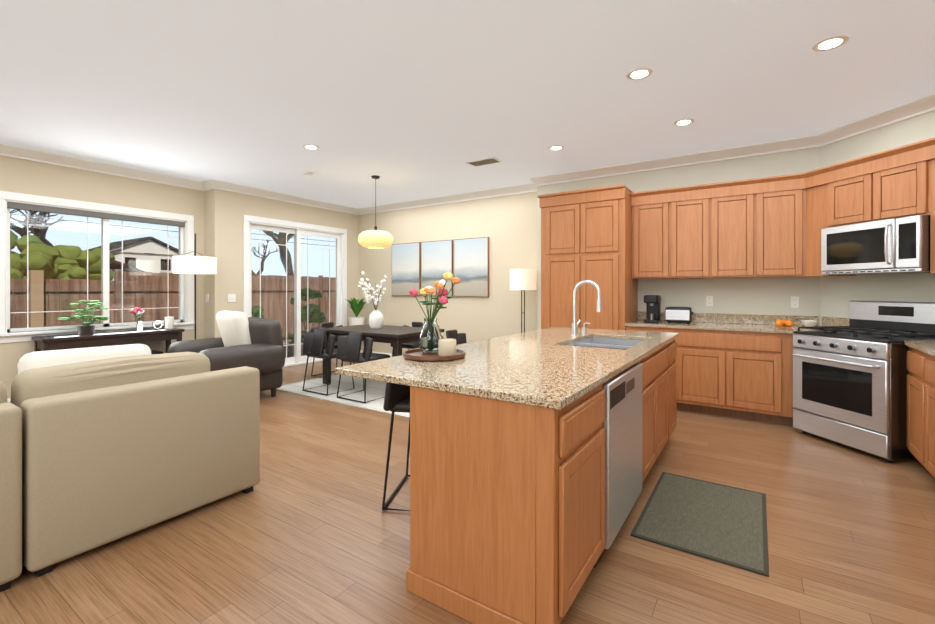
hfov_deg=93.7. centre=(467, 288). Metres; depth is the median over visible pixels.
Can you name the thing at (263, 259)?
oak tree
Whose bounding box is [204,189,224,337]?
wall
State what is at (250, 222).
door
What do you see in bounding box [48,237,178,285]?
house
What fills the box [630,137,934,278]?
upper cabinet
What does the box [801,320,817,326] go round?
bowl
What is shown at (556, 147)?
recessed light
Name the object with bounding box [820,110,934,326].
wall
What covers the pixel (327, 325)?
dining chair
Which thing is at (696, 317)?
backsplash
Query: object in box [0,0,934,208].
ceiling
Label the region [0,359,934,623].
floor
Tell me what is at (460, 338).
dining chair
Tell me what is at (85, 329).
potted plant
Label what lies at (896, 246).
over-the-range microwave
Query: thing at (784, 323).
oranges
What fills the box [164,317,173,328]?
hurricane
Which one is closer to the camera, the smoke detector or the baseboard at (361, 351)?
the smoke detector
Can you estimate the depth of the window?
5.46 m
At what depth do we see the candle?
2.39 m
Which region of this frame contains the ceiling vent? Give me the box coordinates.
[466,157,501,166]
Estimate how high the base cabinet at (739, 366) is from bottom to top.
0.885 m
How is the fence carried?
on the ground
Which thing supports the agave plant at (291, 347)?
on the deck
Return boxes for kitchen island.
[400,336,678,623]
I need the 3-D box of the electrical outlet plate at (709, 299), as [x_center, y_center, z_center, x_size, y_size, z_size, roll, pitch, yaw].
[2.762,0.140,5.000,0.070,0.120,0.009,0,0,33]
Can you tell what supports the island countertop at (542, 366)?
on the kitchen island
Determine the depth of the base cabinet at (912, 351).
3.12 m
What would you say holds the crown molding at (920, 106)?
attached to the wall at (765, 296)
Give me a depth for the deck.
9.43 m
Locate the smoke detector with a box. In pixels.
[303,170,313,174]
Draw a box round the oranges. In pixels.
[775,320,793,326]
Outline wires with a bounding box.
[11,214,335,246]
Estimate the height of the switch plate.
0.120 m
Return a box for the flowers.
[130,307,143,330]
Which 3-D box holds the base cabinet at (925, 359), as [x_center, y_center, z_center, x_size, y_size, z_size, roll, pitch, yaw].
[3.046,0.858,2.359,0.648,0.885,1.012,0,0,33]
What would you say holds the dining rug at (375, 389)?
on the floor
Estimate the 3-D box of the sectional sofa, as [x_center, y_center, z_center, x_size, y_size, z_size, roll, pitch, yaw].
[-2.357,0.819,2.191,1.015,0.961,2.211,0,0,33]
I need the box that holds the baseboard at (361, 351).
[360,350,391,356]
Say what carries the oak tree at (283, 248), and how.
on the ground
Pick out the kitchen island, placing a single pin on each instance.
(534, 454)
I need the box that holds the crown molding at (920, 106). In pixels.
[0,93,934,214]
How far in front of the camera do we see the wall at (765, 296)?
4.92 m
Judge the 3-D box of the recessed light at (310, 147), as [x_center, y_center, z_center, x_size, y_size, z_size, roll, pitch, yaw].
[-1.708,-1.545,4.790,0.180,0.006,0.180,0,0,33]
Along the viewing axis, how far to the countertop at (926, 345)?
3.05 m
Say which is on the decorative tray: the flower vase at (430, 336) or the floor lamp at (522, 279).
the flower vase at (430, 336)
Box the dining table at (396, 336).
[320,324,443,383]
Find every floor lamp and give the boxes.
[173,233,216,338]
[510,269,535,332]
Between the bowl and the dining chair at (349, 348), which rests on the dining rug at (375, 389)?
the dining chair at (349, 348)
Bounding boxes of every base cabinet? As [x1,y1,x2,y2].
[625,323,684,410]
[685,327,784,424]
[785,331,794,425]
[904,343,916,458]
[917,347,934,478]
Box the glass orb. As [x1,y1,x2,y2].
[152,320,161,329]
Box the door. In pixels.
[243,215,346,366]
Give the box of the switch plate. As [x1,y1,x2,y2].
[227,294,235,301]
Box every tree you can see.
[10,209,66,246]
[10,230,42,278]
[10,267,23,278]
[20,243,114,309]
[252,239,278,275]
[263,230,293,275]
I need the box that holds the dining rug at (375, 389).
[276,374,409,417]
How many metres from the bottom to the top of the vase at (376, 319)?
0.783 m
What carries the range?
on the floor
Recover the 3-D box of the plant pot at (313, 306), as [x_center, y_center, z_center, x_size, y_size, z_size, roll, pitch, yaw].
[-3.648,0.644,9.922,0.932,1.371,0.565,0,0,33]
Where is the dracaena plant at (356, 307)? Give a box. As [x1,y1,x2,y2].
[345,297,365,343]
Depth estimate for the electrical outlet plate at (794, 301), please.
4.57 m
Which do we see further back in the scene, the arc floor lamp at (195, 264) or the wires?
the wires
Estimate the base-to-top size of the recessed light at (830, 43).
0.006 m
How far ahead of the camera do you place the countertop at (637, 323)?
4.59 m
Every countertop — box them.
[336,328,678,407]
[633,319,821,330]
[904,340,934,354]
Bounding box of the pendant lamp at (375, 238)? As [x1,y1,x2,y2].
[358,175,392,248]
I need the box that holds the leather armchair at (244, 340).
[167,311,284,396]
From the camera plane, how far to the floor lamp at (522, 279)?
6.16 m
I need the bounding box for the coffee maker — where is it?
[643,295,660,322]
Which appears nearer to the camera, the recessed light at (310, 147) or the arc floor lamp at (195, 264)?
the recessed light at (310, 147)
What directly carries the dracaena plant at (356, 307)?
on the floor
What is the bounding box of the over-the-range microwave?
[821,215,929,274]
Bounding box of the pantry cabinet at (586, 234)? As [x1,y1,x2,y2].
[537,184,637,329]
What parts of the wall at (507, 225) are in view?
triptych artwork, triptych artwork, triptych artwork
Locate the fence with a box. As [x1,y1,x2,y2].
[10,269,335,342]
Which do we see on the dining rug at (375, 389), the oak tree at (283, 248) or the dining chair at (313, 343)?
the dining chair at (313, 343)
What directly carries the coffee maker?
on the countertop at (637, 323)
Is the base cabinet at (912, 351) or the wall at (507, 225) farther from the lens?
the wall at (507, 225)
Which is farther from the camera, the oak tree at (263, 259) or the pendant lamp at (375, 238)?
the oak tree at (263, 259)
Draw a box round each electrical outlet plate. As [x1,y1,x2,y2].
[706,296,712,305]
[791,296,798,307]
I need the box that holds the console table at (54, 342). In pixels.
[31,328,184,353]
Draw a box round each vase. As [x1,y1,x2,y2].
[358,271,386,328]
[409,272,460,353]
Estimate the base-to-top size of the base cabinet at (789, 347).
0.885 m
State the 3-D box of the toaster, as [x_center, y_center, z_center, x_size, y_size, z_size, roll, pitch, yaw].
[2.363,0.293,4.886,0.280,0.182,0.161,0,0,33]
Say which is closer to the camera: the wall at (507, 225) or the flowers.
the flowers
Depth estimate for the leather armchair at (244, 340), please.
5.11 m
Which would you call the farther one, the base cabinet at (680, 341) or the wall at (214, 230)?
the wall at (214, 230)
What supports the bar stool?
on the floor
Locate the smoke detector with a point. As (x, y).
(306, 172)
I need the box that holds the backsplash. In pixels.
[638,311,816,326]
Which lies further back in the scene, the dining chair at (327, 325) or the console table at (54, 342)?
the dining chair at (327, 325)
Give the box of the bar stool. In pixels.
[382,382,409,510]
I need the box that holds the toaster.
[665,307,693,323]
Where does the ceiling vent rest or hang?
in the ceiling
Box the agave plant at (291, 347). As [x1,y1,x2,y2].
[282,333,303,356]
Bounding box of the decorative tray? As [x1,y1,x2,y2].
[403,348,465,361]
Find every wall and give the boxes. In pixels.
[0,155,203,398]
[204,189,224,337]
[225,191,357,325]
[358,191,537,354]
[538,147,819,329]
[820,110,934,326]
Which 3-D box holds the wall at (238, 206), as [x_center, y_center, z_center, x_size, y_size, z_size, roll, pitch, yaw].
[-2.876,-0.125,7.631,0.150,2.850,2.730,0,0,33]
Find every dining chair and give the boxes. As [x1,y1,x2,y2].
[302,329,354,395]
[311,322,354,377]
[337,332,389,402]
[390,322,422,356]
[442,329,466,344]
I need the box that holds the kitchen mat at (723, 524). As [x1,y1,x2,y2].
[631,472,768,576]
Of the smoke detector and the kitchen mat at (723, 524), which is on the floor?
the kitchen mat at (723, 524)
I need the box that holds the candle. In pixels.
[438,338,455,355]
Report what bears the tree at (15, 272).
on the ground
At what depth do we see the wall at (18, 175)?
5.45 m
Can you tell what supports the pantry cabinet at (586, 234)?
on the floor
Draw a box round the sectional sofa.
[0,344,259,591]
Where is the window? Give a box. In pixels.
[0,191,196,342]
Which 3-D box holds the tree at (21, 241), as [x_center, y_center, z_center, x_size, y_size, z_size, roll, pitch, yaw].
[-14.722,-0.112,13.377,2.376,3.635,2.610,0,0,33]
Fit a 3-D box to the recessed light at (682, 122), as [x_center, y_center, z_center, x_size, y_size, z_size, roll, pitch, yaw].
[2.012,-1.545,4.077,0.180,0.006,0.180,0,0,33]
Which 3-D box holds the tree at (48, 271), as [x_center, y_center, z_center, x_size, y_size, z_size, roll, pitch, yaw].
[-12.015,0.171,13.207,2.181,3.070,2.158,0,0,33]
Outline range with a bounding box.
[792,300,934,462]
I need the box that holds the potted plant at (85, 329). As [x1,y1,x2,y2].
[57,300,108,334]
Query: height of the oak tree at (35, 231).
7.733 m
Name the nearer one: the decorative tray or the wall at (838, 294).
the decorative tray
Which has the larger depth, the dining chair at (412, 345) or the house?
the house
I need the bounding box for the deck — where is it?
[283,343,290,357]
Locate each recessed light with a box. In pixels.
[303,144,319,149]
[548,145,563,150]
[626,68,652,79]
[673,119,694,125]
[812,35,848,50]
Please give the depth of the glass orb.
5.75 m
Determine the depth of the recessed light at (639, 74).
3.15 m
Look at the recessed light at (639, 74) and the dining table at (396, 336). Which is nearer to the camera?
the recessed light at (639, 74)

